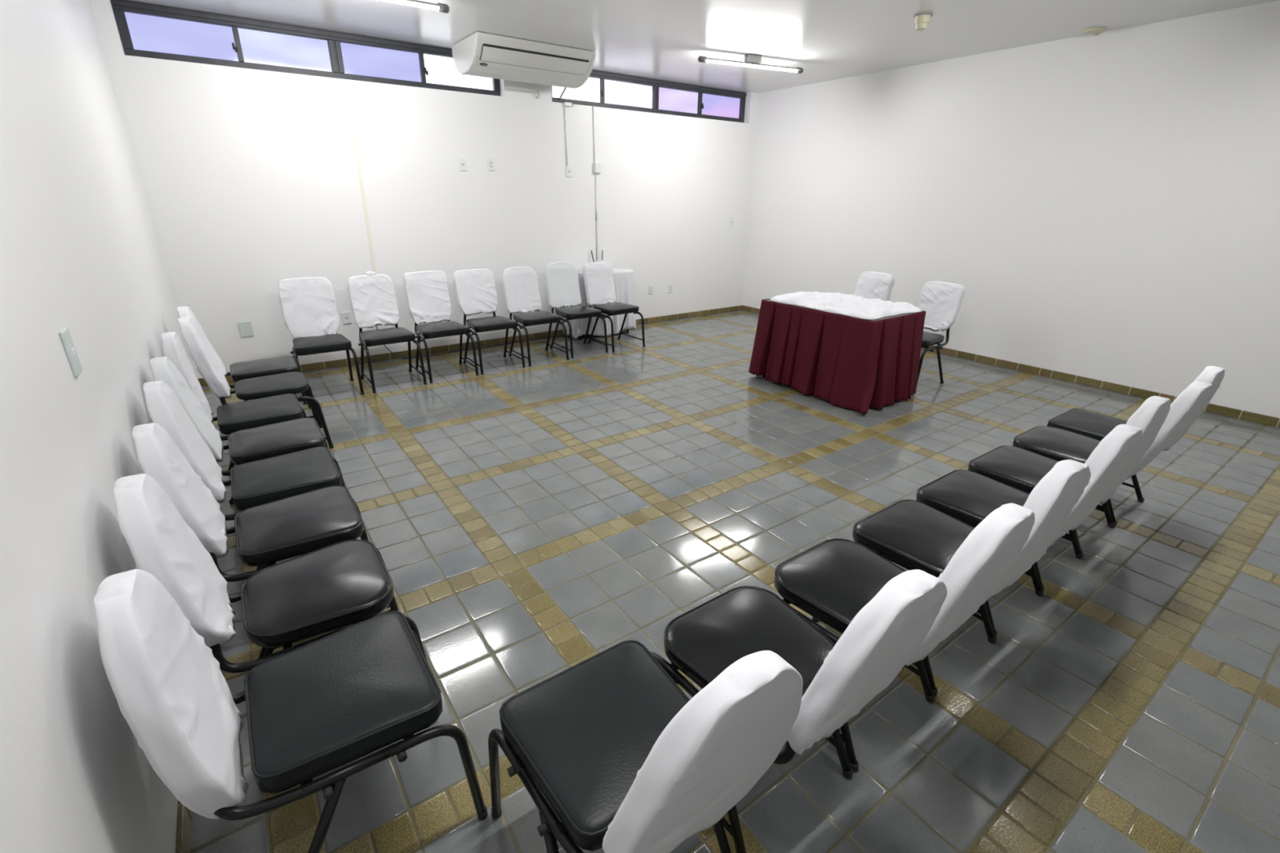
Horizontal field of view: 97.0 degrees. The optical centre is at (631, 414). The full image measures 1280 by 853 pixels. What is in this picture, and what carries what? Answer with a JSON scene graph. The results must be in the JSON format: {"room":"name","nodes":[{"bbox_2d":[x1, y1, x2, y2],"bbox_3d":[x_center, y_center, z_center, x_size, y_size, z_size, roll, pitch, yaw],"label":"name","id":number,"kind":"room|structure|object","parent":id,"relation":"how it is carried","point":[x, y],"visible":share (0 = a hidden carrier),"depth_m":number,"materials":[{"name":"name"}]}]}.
{"room":"meeting room","nodes":[
{"label":"meeting room","id":0,"kind":"room"},
{"bbox_2d":[0,0,193,852],"bbox_3d":[-1.191,-0.122,0.848,0.200,3.054,10.025,-14,25,-33],"label":"wall","id":1,"kind":"structure","parent":0,"point":[80,252],"depth_m":1.39,"materials":[{"name":"white paint"}]},
{"bbox_2d":[58,327,82,377],"bbox_3d":[-1.545,-0.172,1.561,0.010,0.125,0.075,-14,25,-33],"label":"wall outlet","id":2,"kind":"object","parent":1,"relation":"attached to","point":[67,341],"visible":1,"depth_m":1.55,"materials":[{"name":"white plastic"}]},
{"bbox_2d":[71,347,75,355],"bbox_3d":[-1.541,-0.173,1.563,0.002,0.018,0.028,-14,25,-33],"label":"socket","id":3,"kind":"object","parent":2,"relation":"attached to","point":[73,349],"depth_m":1.56,"materials":[{"name":"white plastic"}]},
{"bbox_2d":[175,378,198,852],"bbox_3d":[-1.111,1.156,1.399,0.014,0.074,9.609,-14,25,-33],"label":"baseboard","id":4,"kind":"structure","parent":1,"relation":"attached to","point":[184,814],"depth_m":1.50,"materials":[{"name":"brown tile"}]},
{"bbox_2d":[89,0,759,378],"bbox_3d":[-1.136,-2.295,6.487,6.842,3.054,0.200,-14,25,-33],"label":"wall","id":5,"kind":"structure","parent":0,"point":[250,180],"depth_m":5.57,"materials":[{"name":"white paint"}]},
{"bbox_2d":[237,320,253,337],"bbox_3d":[-3.512,-0.775,5.152,0.100,0.135,0.009,-14,25,-33],"label":"wall outlet","id":6,"kind":"object","parent":5,"relation":"attached to","point":[245,327],"visible":1,"depth_m":5.15,"materials":[{"name":"white plastic"}]},
{"bbox_2d":[110,0,500,96],"bbox_3d":[-2.606,-3.185,5.040,3.010,0.377,0.080,-14,25,-33],"label":"window","id":7,"kind":"structure","parent":5,"relation":"in","point":[335,40],"depth_m":4.77,"materials":[{"name":"grey metal"}]},
{"bbox_2d":[341,311,351,324],"bbox_3d":[-2.823,-0.955,5.601,0.075,0.115,0.010,-14,25,-33],"label":"wall outlet","id":8,"kind":"object","parent":5,"relation":"attached to","point":[346,317],"visible":1,"depth_m":5.60,"materials":[{"name":"white plastic"}]},
{"bbox_2d":[344,80,377,274],"bbox_3d":[-2.547,-2.025,5.390,0.027,2.013,0.007,-14,25,-33],"label":"cable cover","id":9,"kind":"object","parent":5,"relation":"attached to","point":[346,82],"visible":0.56,"depth_m":5.30,"materials":[{"name":"beige plastic"}]},
{"bbox_2d":[376,325,433,358],"bbox_3d":[-2.372,-0.822,5.903,0.523,0.498,0.046,-9,23,-24],"label":"hanging cable","id":10,"kind":"object","parent":5,"relation":"hanging from","point":[376,326],"visible":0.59,"depth_m":5.92,"materials":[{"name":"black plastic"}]},
{"bbox_2d":[458,158,466,170],"bbox_3d":[-1.731,-2.558,5.796,0.075,0.115,0.010,-14,25,-33],"label":"wall outlet","id":11,"kind":"object","parent":5,"relation":"attached to","point":[462,162],"visible":1,"depth_m":5.79,"materials":[{"name":"white plastic"}]},
{"bbox_2d":[198,305,742,386],"bbox_3d":[-1.087,-0.966,6.905,6.842,0.074,0.014,-14,25,-33],"label":"baseboard","id":12,"kind":"structure","parent":5,"relation":"attached to","point":[388,356],"depth_m":6.32,"materials":[{"name":"brown tile"}]},
{"bbox_2d":[487,158,494,170],"bbox_3d":[-1.484,-2.627,5.955,0.075,0.115,0.010,-14,25,-33],"label":"wall outlet","id":13,"kind":"object","parent":5,"relation":"attached to","point":[491,166],"visible":1,"depth_m":5.95,"materials":[{"name":"white plastic"}]},
{"bbox_2d":[564,106,567,165],"bbox_3d":[-0.739,-3.107,6.327,0.025,0.600,0.012,-14,25,-33],"label":"cable conduit","id":14,"kind":"object","parent":5,"relation":"attached to","point":[564,106],"visible":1,"depth_m":6.32,"materials":[{"name":"white plastic"}]},
{"bbox_2d":[564,102,573,106],"bbox_3d":[-0.697,-3.408,6.227,0.105,0.036,0.035,-14,25,-33],"label":"box","id":15,"kind":"object","parent":5,"relation":"attached to","point":[566,104],"visible":1,"depth_m":6.21,"materials":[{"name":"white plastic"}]},
{"bbox_2d":[565,165,572,177],"bbox_3d":[-0.720,-2.777,6.473,0.075,0.115,0.010,-14,25,-33],"label":"wall outlet","id":16,"kind":"object","parent":5,"relation":"attached to","point":[568,168],"visible":1,"depth_m":6.47,"materials":[{"name":"white plastic"}]},
{"bbox_2d":[592,106,595,161],"bbox_3d":[-0.437,-3.219,6.511,0.022,0.576,0.012,-14,25,-33],"label":"cable conduit","id":17,"kind":"object","parent":5,"relation":"attached to","point":[593,106],"visible":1,"depth_m":6.50,"materials":[{"name":"white plastic"}]},
{"bbox_2d":[595,173,597,260],"bbox_3d":[-0.428,-2.376,6.847,0.016,1.000,0.016,-4,22,-12],"label":"cable conduit","id":18,"kind":"object","parent":5,"relation":"attached to","point":[595,173],"visible":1,"depth_m":6.85,"materials":[{"name":"white plastic"}]},
{"bbox_2d":[593,161,601,173],"bbox_3d":[-0.404,-2.896,6.644,0.090,0.116,0.043,-14,25,-33],"label":"junction box","id":19,"kind":"object","parent":5,"relation":"attached to","point":[597,166],"visible":1,"depth_m":6.63,"materials":[{"name":"white plastic"}]},
{"bbox_2d":[551,70,746,122],"bbox_3d":[0.309,-3.898,6.962,3.022,0.377,0.080,-14,25,-33],"label":"window","id":20,"kind":"structure","parent":5,"relation":"in","point":[712,94],"depth_m":6.97,"materials":[{"name":"grey metal"}]},
{"bbox_2d":[648,284,653,293],"bbox_3d":[0.255,-1.688,7.638,0.075,0.115,0.010,-14,25,-33],"label":"wall outlet","id":21,"kind":"object","parent":5,"relation":"attached to","point":[651,286],"visible":1,"depth_m":7.63,"materials":[{"name":"white plastic"}]},
{"bbox_2d":[667,284,672,293],"bbox_3d":[0.528,-1.742,7.823,0.075,0.115,0.010,-14,25,-33],"label":"wall outlet","id":22,"kind":"object","parent":5,"relation":"attached to","point":[669,286],"visible":1,"depth_m":7.82,"materials":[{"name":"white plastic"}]},
{"bbox_2d":[728,217,733,226],"bbox_3d":[1.425,-2.755,8.102,0.075,0.115,0.010,-14,25,-33],"label":"wall outlet","id":23,"kind":"object","parent":5,"relation":"attached to","point":[731,220],"visible":1,"depth_m":8.10,"materials":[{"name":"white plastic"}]},
{"bbox_2d":[128,0,1278,93],"bbox_3d":[1.704,-2.321,2.170,7.242,0.150,10.025,-14,25,-33],"label":"ceiling","id":24,"kind":"structure","parent":0,"point":[664,40],"depth_m":4.67,"materials":[{"name":"white paint"}]},
{"bbox_2d":[380,0,448,13],"bbox_3d":[-1.831,-2.811,3.723,1.240,0.114,0.060,-13,25,-31],"label":"ceiling lamp","id":25,"kind":"object","parent":24,"relation":"attached to","point":[440,7],"visible":1,"depth_m":3.96,"materials":[{"name":"grey"}]},
{"bbox_2d":[451,31,595,88],"bbox_3d":[-1.038,-3.417,5.532,1.224,0.272,0.645,-14,25,-33],"label":"air conditioner","id":26,"kind":"object","parent":24,"relation":"attached to","point":[479,54],"visible":1,"depth_m":5.33,"materials":[{"name":"white plastic"}]},
{"bbox_2d":[471,66,581,88],"bbox_3d":[-1.009,-3.324,5.536,1.075,0.093,0.321,-14,25,-33],"label":"grille","id":27,"kind":"object","parent":26,"relation":"attached to","point":[544,75],"depth_m":5.50,"materials":[{"name":"white plastic"}]},
{"bbox_2d":[697,53,803,73],"bbox_3d":[1.210,-3.532,5.668,1.240,0.114,0.060,-9,23,-22],"label":"ceiling lamp","id":28,"kind":"object","parent":24,"relation":"attached to","point":[753,60],"visible":1,"depth_m":5.64,"materials":[{"name":"grey"}]},
{"bbox_2d":[913,12,933,31],"bbox_3d":[2.245,-3.035,4.383,0.136,0.098,0.136,-14,25,-33],"label":"smoke detector","id":29,"kind":"object","parent":24,"relation":"attached to","point":[922,19],"visible":1,"depth_m":4.35,"materials":[{"name":"grey plastic"}]},
{"bbox_2d":[1083,26,1106,35],"bbox_3d":[3.843,-3.182,4.705,0.156,0.028,0.156,-14,25,-33],"label":"ceiling plate","id":30,"kind":"object","parent":24,"relation":"attached to","point":[1097,30],"visible":1,"depth_m":4.67,"materials":[{"name":"beige plastic"}]},
{"bbox_2d":[190,310,1279,852],"bbox_3d":[1.676,0.552,3.277,7.242,0.100,10.025,-14,25,-33],"label":"floor","id":31,"kind":"structure","parent":0,"point":[542,518],"depth_m":2.54,"materials":[{"name":"grey tile"}]},
{"bbox_2d":[160,332,306,504],"bbox_3d":[-2.206,-0.042,3.273,0.618,0.942,0.469,-14,25,-33],"label":"banquet chair","id":32,"kind":"object","parent":31,"relation":"on","point":[231,418],"visible":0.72,"depth_m":3.16,"materials":[{"name":"black leather"}]},
{"bbox_2d":[149,356,345,485],"bbox_3d":[-1.899,0.116,2.891,0.670,0.927,0.469,-14,25,-33],"label":"banquet chair","id":33,"kind":"object","parent":31,"relation":"on","point":[272,440],"visible":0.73,"depth_m":2.78,"materials":[{"name":"black leather"}]},
{"bbox_2d":[176,306,319,426],"bbox_3d":[-2.742,-0.348,4.090,0.671,0.917,0.469,-13,25,-32],"label":"banquet chair","id":34,"kind":"object","parent":31,"relation":"on","point":[239,371],"visible":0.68,"depth_m":4.01,"materials":[{"name":"black leather"}]},
{"bbox_2d":[142,380,361,569],"bbox_3d":[-1.622,0.255,2.525,0.658,0.937,0.469,-14,25,-32],"label":"banquet chair","id":35,"kind":"object","parent":31,"relation":"on","point":[258,482],"visible":0.73,"depth_m":2.40,"materials":[{"name":"black leather"}]},
{"bbox_2d":[177,316,333,448],"bbox_3d":[-2.442,-0.206,3.714,0.662,0.927,0.469,-14,25,-33],"label":"banquet chair","id":36,"kind":"object","parent":31,"relation":"on","point":[293,382],"visible":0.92,"depth_m":3.58,"materials":[{"name":"black leather"}]},
{"bbox_2d":[132,422,391,658],"bbox_3d":[-1.347,0.408,2.163,0.659,0.917,0.469,-14,25,-32],"label":"banquet chair","id":37,"kind":"object","parent":31,"relation":"on","point":[267,534],"visible":0.84,"depth_m":2.04,"materials":[{"name":"black leather"}]},
{"bbox_2d":[113,473,428,673],"bbox_3d":[-1.065,0.545,1.792,0.654,0.932,0.469,-14,25,-33],"label":"banquet chair","id":38,"kind":"object","parent":31,"relation":"on","point":[337,587],"visible":0.88,"depth_m":1.66,"materials":[{"name":"black leather"}]},
{"bbox_2d":[93,568,488,852],"bbox_3d":[-0.790,0.701,1.430,0.636,0.907,0.469,-14,25,-33],"label":"banquet chair","id":39,"kind":"object","parent":31,"relation":"on","point":[319,707],"visible":1,"depth_m":1.29,"materials":[{"name":"black leather"}]},
{"bbox_2d":[278,276,364,404],"bbox_3d":[-2.695,-0.663,4.872,0.469,0.942,0.660,-14,25,-32],"label":"banquet chair","id":40,"kind":"object","parent":31,"relation":"on","point":[310,314],"visible":0.99,"depth_m":4.92,"materials":[{"name":"white fabric"}]},
{"bbox_2d":[346,271,426,393],"bbox_3d":[-2.254,-0.776,5.146,0.469,0.963,0.657,-14,25,-33],"label":"banquet chair","id":41,"kind":"object","parent":31,"relation":"on","point":[372,297],"visible":1,"depth_m":5.19,"materials":[{"name":"white fabric"}]},
{"bbox_2d":[403,270,479,382],"bbox_3d":[-1.851,-0.865,5.431,0.469,0.932,0.660,-14,25,-32],"label":"banquet chair","id":42,"kind":"object","parent":31,"relation":"on","point":[427,293],"visible":0.99,"depth_m":5.47,"materials":[{"name":"white fabric"}]},
{"bbox_2d":[403,335,564,359],"bbox_3d":[-1.232,-0.880,6.766,2.902,0.010,0.108,-14,25,-33],"label":"cable","id":43,"kind":"object","parent":31,"relation":"on","point":[560,335],"visible":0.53,"depth_m":6.47,"materials":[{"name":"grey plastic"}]},
{"bbox_2d":[453,268,525,374],"bbox_3d":[-1.452,-0.958,5.695,0.469,0.922,0.658,-14,25,-33],"label":"banquet chair","id":44,"kind":"object","parent":31,"relation":"on","point":[476,293],"visible":0.98,"depth_m":5.72,"materials":[{"name":"white fabric"}]},
{"bbox_2d":[502,266,568,366],"bbox_3d":[-1.039,-1.058,5.971,0.469,0.917,0.655,-14,25,-33],"label":"banquet chair","id":45,"kind":"object","parent":31,"relation":"on","point":[520,284],"visible":0.98,"depth_m":6.01,"materials":[{"name":"white fabric"}]},
{"bbox_2d":[545,261,608,358],"bbox_3d":[-0.636,-1.183,6.279,0.469,0.937,0.654,-14,25,-32],"label":"banquet chair","id":46,"kind":"object","parent":31,"relation":"on","point":[562,280],"visible":1,"depth_m":6.32,"materials":[{"name":"white fabric"}]},
{"bbox_2d":[563,266,635,339],"bbox_3d":[-0.389,-1.370,6.982,0.888,0.785,0.386,-14,25,-33],"label":"side table","id":47,"kind":"object","parent":31,"relation":"on","point":[623,277],"visible":0.44,"depth_m":6.92,"materials":[{"name":"white fabric"}]},
{"bbox_2d":[582,262,644,352],"bbox_3d":[-0.223,-1.252,6.511,0.469,0.907,0.654,-15,26,-35],"label":"banquet chair","id":48,"kind":"object","parent":31,"relation":"on","point":[598,280],"visible":0.96,"depth_m":6.54,"materials":[{"name":"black fabric"}]},
{"bbox_2d":[488,640,802,852],"bbox_3d":[-0.006,0.742,1.288,0.469,0.947,0.695,-14,25,-32],"label":"banquet chair","id":49,"kind":"object","parent":31,"relation":"on","point":[609,744],"visible":1,"depth_m":1.17,"materials":[{"name":"black leather"}]},
{"bbox_2d":[649,569,946,852],"bbox_3d":[0.387,0.667,1.548,0.469,0.907,0.686,-14,25,-33],"label":"banquet chair","id":50,"kind":"object","parent":31,"relation":"on","point":[839,679],"visible":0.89,"depth_m":1.37,"materials":[{"name":"black fabric"}]},
{"bbox_2d":[748,298,926,414],"bbox_3d":[1.835,-0.606,5.107,0.932,0.747,1.325,-14,25,-33],"label":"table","id":51,"kind":"object","parent":31,"relation":"on","point":[843,361],"visible":0.93,"depth_m":4.75,"materials":[{"name":"red fabric"}]},
{"bbox_2d":[769,291,921,319],"bbox_3d":[1.841,-1.002,5.003,0.772,0.068,1.153,-14,25,-33],"label":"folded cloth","id":52,"kind":"object","parent":51,"relation":"on","point":[851,305],"visible":1,"depth_m":4.84,"materials":[{"name":"white fabric"}]},
{"bbox_2d":[853,271,894,301],"bbox_3d":[2.328,-1.018,5.967,0.658,0.907,0.469,-12,24,-29],"label":"banquet chair","id":53,"kind":"object","parent":31,"relation":"on","point":[870,285],"visible":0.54,"depth_m":5.94,"materials":[{"name":"white fabric"}]},
{"bbox_2d":[773,502,1035,772],"bbox_3d":[0.770,0.569,1.810,0.469,0.907,0.679,-14,25,-33],"label":"banquet chair","id":54,"kind":"object","parent":31,"relation":"on","point":[831,580],"visible":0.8,"depth_m":1.72,"materials":[{"name":"white fabric"}]},
{"bbox_2d":[916,280,965,384],"bbox_3d":[2.674,-0.750,5.279,0.656,0.907,0.469,-14,25,-33],"label":"banquet chair","id":55,"kind":"object","parent":31,"relation":"on","point":[941,301],"visible":0.69,"depth_m":5.25,"materials":[{"name":"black fabric"}]},
{"bbox_2d":[852,459,1091,696],"bbox_3d":[1.146,0.475,2.085,0.469,0.892,0.656,-14,25,-33],"label":"banquet chair","id":56,"kind":"object","parent":31,"relation":"on","point":[910,534],"visible":0.71,"depth_m":2.00,"materials":[{"name":"black leather"}]},
{"bbox_2d":[897,424,1142,635],"bbox_3d":[1.531,0.373,2.346,0.469,0.902,0.670,-14,25,-33],"label":"banquet chair","id":57,"kind":"object","parent":31,"relation":"on","point":[967,496],"visible":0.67,"depth_m":2.28,"materials":[{"name":"black leather"}]},
{"bbox_2d":[968,395,1170,591],"bbox_3d":[1.906,0.269,2.618,0.469,0.907,0.645,-14,25,-33],"label":"banquet chair","id":58,"kind":"object","parent":31,"relation":"on","point":[1022,469],"visible":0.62,"depth_m":2.56,"materials":[{"name":"black leather"}]},
{"bbox_2d":[1012,381,1212,553],"bbox_3d":[2.300,0.184,2.869,0.469,0.892,0.691,-14,25,-33],"label":"banquet chair","id":59,"kind":"object","parent":31,"relation":"on","point":[1058,444],"visible":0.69,"depth_m":2.78,"materials":[{"name":"black fabric"}]},
{"bbox_2d":[1047,365,1224,525],"bbox_3d":[2.676,0.089,3.144,0.469,0.877,0.649,-14,25,-33],"label":"banquet chair","id":60,"kind":"object","parent":31,"relation":"on","point":[1095,425],"visible":0.44,"depth_m":3.12,"materials":[{"name":"black leather"}]},
{"bbox_2d":[742,0,1279,418],"bbox_3d":[4.570,-1.530,4.645,0.200,3.054,10.025,-14,25,-33],"label":"wall","id":61,"kind":"structure","parent":0,"point":[1105,206],"depth_m":5.19,"materials":[{"name":"white paint"}]},
{"bbox_2d":[742,305,1279,427],"bbox_3d":[4.474,-0.209,5.081,0.014,0.074,9.609,-14,25,-33],"label":"baseboard","id":62,"kind":"structure","parent":61,"relation":"attached to","point":[1261,419],"depth_m":5.27,"materials":[{"name":"brown tile"}]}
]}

